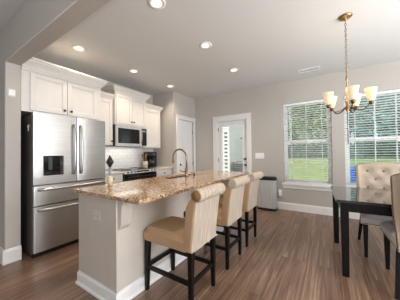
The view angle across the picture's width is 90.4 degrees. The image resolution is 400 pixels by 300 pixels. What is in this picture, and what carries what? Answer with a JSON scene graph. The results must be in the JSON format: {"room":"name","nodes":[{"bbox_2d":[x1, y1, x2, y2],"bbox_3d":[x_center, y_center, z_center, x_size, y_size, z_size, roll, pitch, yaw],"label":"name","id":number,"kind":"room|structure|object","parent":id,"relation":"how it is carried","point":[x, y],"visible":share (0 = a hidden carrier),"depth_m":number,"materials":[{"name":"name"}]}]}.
{"room":"kitchen","nodes":[
{"label":"kitchen","id":0,"kind":"room"},
{"bbox_2d":[0,0,111,249],"bbox_3d":[-0.427,-0.122,1.188,8.000,2.730,0.143,-1,-1,33],"label":"wall header","id":1,"kind":"structure","parent":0,"point":[36,24],"depth_m":2.26,"materials":[{"name":"paint"}]},
{"bbox_2d":[0,245,21,265],"bbox_3d":[-2.903,1.217,2.761,1.784,0.163,0.162,-1,-1,33],"label":"baseboard","id":2,"kind":"structure","parent":1,"relation":"attached to","point":[13,254],"depth_m":2.27,"materials":[{"name":"white wood"}]},
{"bbox_2d":[8,89,15,96],"bbox_3d":[-2.185,-0.673,2.306,0.024,0.085,0.066,-1,-1,33],"label":"thermostat","id":3,"kind":"object","parent":1,"relation":"attached to","point":[11,92],"visible":1,"depth_m":2.30,"materials":[{"name":"white plastic"}]},
{"bbox_2d":[102,81,152,104],"bbox_3d":[-2.011,-0.060,3.955,0.120,2.730,2.797,-1,-1,33],"label":"wall","id":4,"kind":"structure","parent":0,"point":[150,100],"depth_m":4.72,"materials":[{"name":"paint"}]},
{"bbox_2d":[21,57,107,120],"bbox_3d":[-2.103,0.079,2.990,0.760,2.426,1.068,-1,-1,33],"label":"upper cabinet","id":5,"kind":"object","parent":4,"relation":"attached to","point":[46,87],"visible":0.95,"depth_m":2.71,"materials":[{"name":"wood"}]},
{"bbox_2d":[101,91,113,145],"bbox_3d":[-1.888,-0.580,3.690,0.389,0.958,0.404,-1,-1,33],"label":"upper cabinet","id":6,"kind":"object","parent":4,"relation":"attached to","point":[106,98],"visible":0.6,"depth_m":3.69,"materials":[{"name":"wood"}]},
{"bbox_2d":[101,84,150,127],"bbox_3d":[-1.539,-0.858,4.165,0.472,0.720,0.912,-1,-1,33],"label":"upper cabinet","id":7,"kind":"object","parent":4,"relation":"attached to","point":[129,106],"visible":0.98,"depth_m":3.98,"materials":[{"name":"wood"}]},
{"bbox_2d":[105,124,146,146],"bbox_3d":[-1.534,-0.290,4.157,0.465,0.411,0.758,-1,-1,33],"label":"microwave","id":8,"kind":"object","parent":7,"relation":"attached to","point":[123,135],"visible":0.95,"depth_m":4.00,"materials":[{"name":"silver metal"}]},
{"bbox_2d":[105,147,152,169],"bbox_3d":[-1.673,0.149,4.353,0.009,0.484,1.760,-1,-1,33],"label":"backsplash","id":9,"kind":"structure","parent":4,"relation":"attached to","point":[123,157],"depth_m":4.39,"materials":[{"name":"tile"}]},
{"bbox_2d":[135,103,162,148],"bbox_3d":[-1.207,-0.553,4.747,0.389,0.996,0.574,-1,-1,33],"label":"upper cabinet","id":10,"kind":"object","parent":4,"relation":"attached to","point":[152,111],"visible":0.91,"depth_m":4.65,"materials":[{"name":"white wood"}]},
{"bbox_2d":[153,91,176,174],"bbox_3d":[-0.939,-0.058,4.988,0.805,2.730,0.100,-1,-1,33],"label":"wall","id":11,"kind":"structure","parent":0,"point":[167,101],"depth_m":4.84,"materials":[{"name":"paint"}]},
{"bbox_2d":[176,92,194,171],"bbox_3d":[-0.389,-0.061,5.190,0.100,2.730,0.835,-1,-1,33],"label":"wall","id":12,"kind":"structure","parent":0,"point":[185,106],"depth_m":5.19,"materials":[{"name":"paint"}]},
{"bbox_2d":[176,114,195,173],"bbox_3d":[-0.367,0.212,5.164,0.105,2.182,0.832,-1,-1,33],"label":"door","id":13,"kind":"structure","parent":12,"relation":"in","point":[184,132],"depth_m":5.17,"materials":[{"name":"wood"}]},
{"bbox_2d":[0,208,395,299],"bbox_3d":[-0.600,1.278,0.686,8.200,0.080,8.920,-1,-1,33],"label":"floor","id":14,"kind":"structure","parent":0,"point":[293,255],"depth_m":2.08,"materials":[{"name":"brown wood"}]},
{"bbox_2d":[21,112,104,257],"bbox_3d":[-2.014,0.415,2.911,0.848,1.738,0.909,-1,-1,33],"label":"refrigerator","id":15,"kind":"object","parent":14,"relation":"on","point":[60,154],"visible":0.92,"depth_m":2.54,"materials":[{"name":"silver metal"}]},
{"bbox_2d":[105,173,122,183],"bbox_3d":[-1.756,0.855,3.599,0.655,0.884,0.415,-1,-1,33],"label":"base cabinet","id":16,"kind":"object","parent":14,"relation":"on","point":[117,178],"visible":0.1,"depth_m":3.50,"materials":[{"name":"wood"}]},
{"bbox_2d":[105,170,123,174],"bbox_3d":[-1.761,0.397,3.606,0.658,0.030,0.417,-1,-1,33],"label":"countertop","id":17,"kind":"structure","parent":16,"relation":"on","point":[106,171],"depth_m":3.52,"materials":[{"name":"stone"}]},
{"bbox_2d":[106,167,156,181],"bbox_3d":[-1.391,0.836,4.089,0.719,0.928,0.800,-1,-1,33],"label":"range","id":18,"kind":"object","parent":14,"relation":"on","point":[133,173],"visible":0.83,"depth_m":3.90,"materials":[{"name":"metal"}]},
{"bbox_2d":[106,167,153,170],"bbox_3d":[-1.430,0.388,4.117,0.641,0.025,0.800,-1,-1,33],"label":"cooktop","id":19,"kind":"object","parent":18,"relation":"in","point":[132,168],"depth_m":4.00,"materials":[{"name":"silver metal"}]},
{"bbox_2d":[75,179,229,299],"bbox_3d":[-0.303,0.832,2.637,0.685,0.864,2.209,-1,-1,33],"label":"base cabinet","id":20,"kind":"object","parent":14,"relation":"on","point":[112,249],"visible":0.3,"depth_m":1.74,"materials":[{"name":"paint"}]},
{"bbox_2d":[93,210,100,221],"bbox_3d":[-0.904,0.568,1.732,0.122,0.085,0.008,-1,-1,33],"label":"wall outlet","id":21,"kind":"object","parent":20,"relation":"attached to","point":[96,214],"visible":1,"depth_m":1.73,"materials":[{"name":"beige plastic"}]},
{"bbox_2d":[73,170,249,204],"bbox_3d":[-0.189,0.382,2.640,0.940,0.031,2.360,-1,-1,33],"label":"countertop","id":22,"kind":"structure","parent":20,"relation":"on","point":[140,191],"depth_m":1.98,"materials":[{"name":"stone"}]},
{"bbox_2d":[106,155,113,187],"bbox_3d":[-0.883,0.205,1.947,0.072,0.320,0.072,-1,-1,33],"label":"ornament","id":23,"kind":"object","parent":22,"relation":"on","point":[109,161],"visible":1,"depth_m":1.93,"materials":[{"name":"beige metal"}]},
{"bbox_2d":[172,148,188,176],"bbox_3d":[-0.303,0.170,2.800,0.276,0.401,0.147,-1,-1,33],"label":"faucet","id":24,"kind":"object","parent":22,"relation":"on","point":[173,161],"visible":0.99,"depth_m":2.77,"materials":[{"name":"brown metal"}]},
{"bbox_2d":[156,168,171,176],"bbox_3d":[-1.062,0.863,4.677,0.655,0.884,0.540,-1,-1,33],"label":"base cabinet","id":25,"kind":"object","parent":14,"relation":"on","point":[160,172],"visible":0.22,"depth_m":4.51,"materials":[{"name":"wood"}]},
{"bbox_2d":[147,166,172,169],"bbox_3d":[-1.067,0.405,4.683,0.658,0.030,0.542,-1,-1,33],"label":"countertop","id":26,"kind":"structure","parent":25,"relation":"on","point":[157,167],"depth_m":4.54,"materials":[{"name":"stone"}]},
{"bbox_2d":[143,161,147,166],"bbox_3d":[-1.257,0.318,4.559,0.124,0.145,0.124,-1,-1,33],"label":"utensil crock","id":27,"kind":"object","parent":26,"relation":"on","point":[145,163],"visible":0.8,"depth_m":4.50,"materials":[{"name":"beige ceramic"}]},
{"bbox_2d":[144,152,156,166],"bbox_3d":[-1.136,0.211,4.739,0.273,0.360,0.280,-1,-1,33],"label":"coffee maker","id":28,"kind":"object","parent":26,"relation":"on","point":[151,157],"visible":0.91,"depth_m":4.65,"materials":[{"name":"black plastic"}]},
{"bbox_2d":[143,182,225,299],"bbox_3d":[-0.135,0.771,1.790,0.637,0.955,0.436,-1,-1,33],"label":"bar stool","id":29,"kind":"object","parent":14,"relation":"on","point":[184,236],"visible":1,"depth_m":1.67,"materials":[{"name":"fabric"}]},
{"bbox_2d":[204,175,249,269],"bbox_3d":[0.223,0.775,2.346,0.637,0.955,0.412,-1,-1,33],"label":"bar stool","id":30,"kind":"object","parent":14,"relation":"on","point":[230,210],"visible":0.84,"depth_m":2.13,"materials":[{"name":"fabric"}]},
{"bbox_2d":[216,171,263,246],"bbox_3d":[0.549,0.779,2.852,0.637,0.955,0.412,-1,-1,33],"label":"bar stool","id":31,"kind":"object","parent":14,"relation":"on","point":[251,189],"visible":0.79,"depth_m":2.65,"materials":[{"name":"fabric"}]},
{"bbox_2d":[257,176,277,210],"bbox_3d":[1.447,0.917,4.295,0.400,0.700,0.270,-1,-1,33],"label":"trash can","id":32,"kind":"object","parent":14,"relation":"on","point":[267,188],"visible":0.82,"depth_m":4.21,"materials":[{"name":"silver metal"}]},
{"bbox_2d":[330,186,392,277],"bbox_3d":[2.251,0.847,1.962,1.550,0.750,0.930,-1,-1,30],"label":"dining table","id":33,"kind":"object","parent":14,"relation":"on","point":[373,201],"visible":1,"depth_m":1.94,"materials":[{"name":"black wood"}]},
{"bbox_2d":[355,162,399,256],"bbox_3d":[2.288,0.688,2.418,0.603,1.080,0.692,-1,-1,36],"label":"dining chair","id":34,"kind":"object","parent":14,"relation":"on","point":[376,175],"visible":0.58,"depth_m":2.62,"materials":[{"name":"fabric"}]},
{"bbox_2d":[380,173,399,299],"bbox_3d":[1.977,0.681,1.689,0.603,1.080,0.692,-1,-1,33],"label":"dining chair","id":35,"kind":"object","parent":14,"relation":"on","point":[391,230],"visible":1,"depth_m":1.66,"materials":[{"name":"fabric"}]},
{"bbox_2d":[0,0,399,98],"bbox_3d":[-0.635,-1.551,0.730,8.200,0.120,8.920,-1,-1,33],"label":"ceiling","id":36,"kind":"structure","parent":0,"point":[268,41],"depth_m":2.68,"materials":[{"name":"paint"}]},
{"bbox_2d":[72,45,85,51],"bbox_3d":[-1.707,-1.441,2.802,0.176,0.009,0.176,-1,-1,33],"label":"recessed light","id":37,"kind":"object","parent":36,"relation":"in","point":[75,47],"visible":1,"depth_m":2.80,"materials":[{"name":"white plastic"}]},
{"bbox_2d":[129,69,138,72],"bbox_3d":[-1.200,-1.435,3.590,0.176,0.009,0.176,-1,-1,33],"label":"recessed light","id":38,"kind":"object","parent":36,"relation":"in","point":[130,70],"visible":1,"depth_m":3.59,"materials":[{"name":"white plastic"}]},
{"bbox_2d":[148,0,165,9],"bbox_3d":[-0.430,-1.470,1.980,0.176,0.009,0.176,-1,-1,33],"label":"recessed light","id":39,"kind":"object","parent":36,"relation":"in","point":[156,4],"visible":1,"depth_m":1.99,"materials":[{"name":"white plastic"}]},
{"bbox_2d":[199,42,211,48],"bbox_3d":[0.078,-1.464,2.767,0.176,0.009,0.176,-1,-1,33],"label":"recessed light","id":40,"kind":"object","parent":36,"relation":"in","point":[204,45],"visible":1,"depth_m":2.76,"materials":[{"name":"white plastic"}]},
{"bbox_2d":[229,68,238,71],"bbox_3d":[0.614,-1.458,3.600,0.176,0.009,0.176,-1,-1,33],"label":"recessed light","id":41,"kind":"object","parent":36,"relation":"in","point":[231,69],"visible":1,"depth_m":3.57,"materials":[{"name":"white plastic"}]},
{"bbox_2d":[298,66,319,72],"bbox_3d":[1.993,-1.476,3.627,0.340,0.008,0.140,-1,-1,33],"label":"ceiling vent","id":42,"kind":"object","parent":36,"relation":"in","point":[317,67],"visible":1,"depth_m":3.62,"materials":[{"name":"white plastic"}]},
{"bbox_2d":[322,12,377,113],"bbox_3d":[1.630,-0.952,2.193,0.488,1.089,0.488,-1,-1,33],"label":"chandelier","id":43,"kind":"object","parent":36,"relation":"hanging from","point":[352,93],"visible":1,"depth_m":2.18,"materials":[{"name":"gold metal"}]},
{"bbox_2d":[195,60,399,207],"bbox_3d":[2.427,-0.115,3.963,6.205,2.730,0.150,-1,-1,33],"label":"wall","id":44,"kind":"structure","parent":0,"point":[265,104],"depth_m":4.31,"materials":[{"name":"paint"}]},
{"bbox_2d":[212,112,251,175],"bbox_3d":[0.816,0.200,4.979,1.045,2.170,0.182,-1,-1,33],"label":"door","id":45,"kind":"structure","parent":44,"relation":"in","point":[244,119],"depth_m":4.93,"materials":[{"name":"white wood"}]},
{"bbox_2d":[255,153,263,158],"bbox_3d":[1.367,0.119,4.548,0.200,0.130,0.010,-1,-1,33],"label":"light switch","id":46,"kind":"object","parent":44,"relation":"attached to","point":[257,155],"visible":1,"depth_m":4.55,"materials":[{"name":"white plastic"}]},
{"bbox_2d":[282,102,332,191],"bbox_3d":[2.190,-0.106,4.083,0.947,1.802,0.185,-1,-1,33],"label":"window","id":47,"kind":"structure","parent":44,"relation":"in","point":[316,187],"depth_m":4.03,"materials":[{"name":"white plastic"}]},
{"bbox_2d":[283,99,332,184],"bbox_3d":[2.186,-0.165,4.079,0.865,1.677,0.060,-1,-1,33],"label":"window blind","id":48,"kind":"object","parent":47,"relation":"attached to","point":[321,100],"visible":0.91,"depth_m":4.06,"materials":[{"name":"white plastic"}]},
{"bbox_2d":[256,199,359,218],"bbox_3d":[2.455,1.170,3.837,6.069,0.155,0.016,-1,-1,33],"label":"baseboard","id":49,"kind":"structure","parent":44,"relation":"attached to","point":[321,210],"depth_m":3.98,"materials":[{"name":"white wood"}]},
{"bbox_2d":[344,92,399,186],"bbox_3d":[3.092,-0.127,3.502,0.947,1.802,0.185,-1,-1,33],"label":"window","id":50,"kind":"structure","parent":44,"relation":"in","point":[347,162],"depth_m":3.74,"materials":[{"name":"white plastic"}]},
{"bbox_2d":[344,89,399,186],"bbox_3d":[3.084,-0.185,3.491,0.865,1.677,0.076,-1,-1,33],"label":"window blind","id":51,"kind":"object","parent":50,"relation":"attached to","point":[395,91],"visible":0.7,"depth_m":3.49,"materials":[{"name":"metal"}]},
{"label":"outside","id":52,"kind":"structure","parent":0,"visible":0},
{"bbox_2d":[288,158,399,180],"bbox_3d":[13.345,1.498,29.915,110.000,1.220,55.230,-1,-1,33],"label":"lawn","id":53,"kind":"structure","parent":52,"point":[298,171],"depth_m":16.07,"materials":[{"name":"green plant"}]},
{"bbox_2d":[223,126,241,170],"bbox_3d":[0.938,-0.232,11.868,3.140,3.740,3.030,-1,-1,33],"label":"neighbor house","id":54,"kind":"structure","parent":53,"relation":"on","point":[229,154],"depth_m":10.13,"materials":[{"name":"white"}]},
{"bbox_2d":[224,132,227,160],"bbox_3d":[1.292,0.173,9.845,0.150,2.160,0.012,-1,-1,33],"label":"shutter","id":55,"kind":"object","parent":54,"relation":"hanging from","point":[226,134],"depth_m":9.85,"materials":[{"name":"white plastic"}]},
{"bbox_2d":[233,161,242,177],"bbox_3d":[2.023,1.001,9.982,0.600,0.930,0.513,-1,-1,33],"label":"air conditioner","id":56,"kind":"object","parent":53,"relation":"on","point":[238,165],"visible":0.48,"depth_m":9.79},
{"bbox_2d":[287,108,290,139],"bbox_3d":[17.257,-6.533,41.412,3.172,15.772,2.583,-1,-1,33],"label":"tree","id":57,"kind":"object","parent":53,"relation":"on","point":[287,108],"visible":0.03,"depth_m":40.70,"materials":[{"name":"green plant"}]},
{"bbox_2d":[289,107,299,145],"bbox_3d":[21.852,-9.110,45.401,2.795,20.753,2.736,-1,-1,-9],"label":"tree","id":58,"kind":"object","parent":53,"relation":"on","point":[294,134],"visible":0.16,"depth_m":45.00,"materials":[{"name":"green plant"}]},
{"bbox_2d":[296,105,310,143],"bbox_3d":[20.073,-6.754,38.710,2.668,17.327,2.971,0,-1,-23],"label":"tree","id":59,"kind":"object","parent":53,"relation":"on","point":[309,119],"visible":0.29,"depth_m":38.11,"materials":[{"name":"green plant"}]},
{"bbox_2d":[308,105,315,144],"bbox_3d":[24.609,-8.022,43.662,2.772,19.692,2.932,0,-1,-27],"label":"tree","id":60,"kind":"object","parent":53,"relation":"on","point":[312,122],"visible":0.19,"depth_m":43.13,"materials":[{"name":"green plant"}]},
{"bbox_2d":[312,103,326,144],"bbox_3d":[22.679,-6.871,36.948,3.337,16.201,2.784,-1,-1,33],"label":"tree","id":61,"kind":"object","parent":53,"relation":"on","point":[323,120],"visible":0.3,"depth_m":36.49,"materials":[{"name":"green plant"}]},
{"bbox_2d":[288,140,399,157],"bbox_3d":[19.146,-0.022,31.589,26.000,3.007,2.488,-1,-1,33],"label":"hedge","id":62,"kind":"object","parent":53,"relation":"on","point":[295,153],"visible":0.33,"depth_m":28.48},
{"bbox_2d":[349,100,352,143],"bbox_3d":[29.826,-8.203,40.370,3.407,19.309,2.598,-1,-1,33],"label":"tree","id":63,"kind":"object","parent":53,"relation":"on","point":[350,126],"visible":0.06,"depth_m":39.59,"materials":[{"name":"green plant"}]},
{"bbox_2d":[350,166,355,182],"bbox_3d":[7.072,1.043,8.641,1.577,0.680,1.000,-1,-1,33],"label":"tarpaulin","id":64,"kind":"object","parent":53,"relation":"on","point":[352,179],"visible":0.02,"depth_m":8.43,"materials":[{"name":"blue plastic"}]},
{"bbox_2d":[349,98,371,141],"bbox_3d":[26.509,-7.301,32.847,3.083,16.880,2.670,-1,-1,33],"label":"tree","id":65,"kind":"object","parent":53,"relation":"on","point":[357,122],"visible":0.3,"depth_m":32.19,"materials":[{"name":"green plant"}]},
{"bbox_2d":[367,100,373,143],"bbox_3d":[32.300,-9.168,38.754,3.037,20.405,2.636,-1,-1,33],"label":"tree","id":66,"kind":"object","parent":53,"relation":"on","point":[372,132],"visible":0.06,"depth_m":37.95,"materials":[{"name":"green plant"}]},
{"bbox_2d":[375,95,394,142],"bbox_3d":[28.956,-6.728,31.122,3.047,15.624,2.640,-1,-1,33],"label":"tree","id":67,"kind":"object","parent":53,"relation":"on","point":[379,128],"visible":0.38,"depth_m":30.59,"materials":[{"name":"green plant"}]},
{"bbox_2d":[393,94,399,140],"bbox_3d":[39.063,-10.096,40.349,4.022,21.992,3.212,-1,-1,33],"label":"tree","id":68,"kind":"object","parent":53,"relation":"on","point":[397,94],"visible":0.06,"depth_m":39.39,"materials":[{"name":"green plant"}]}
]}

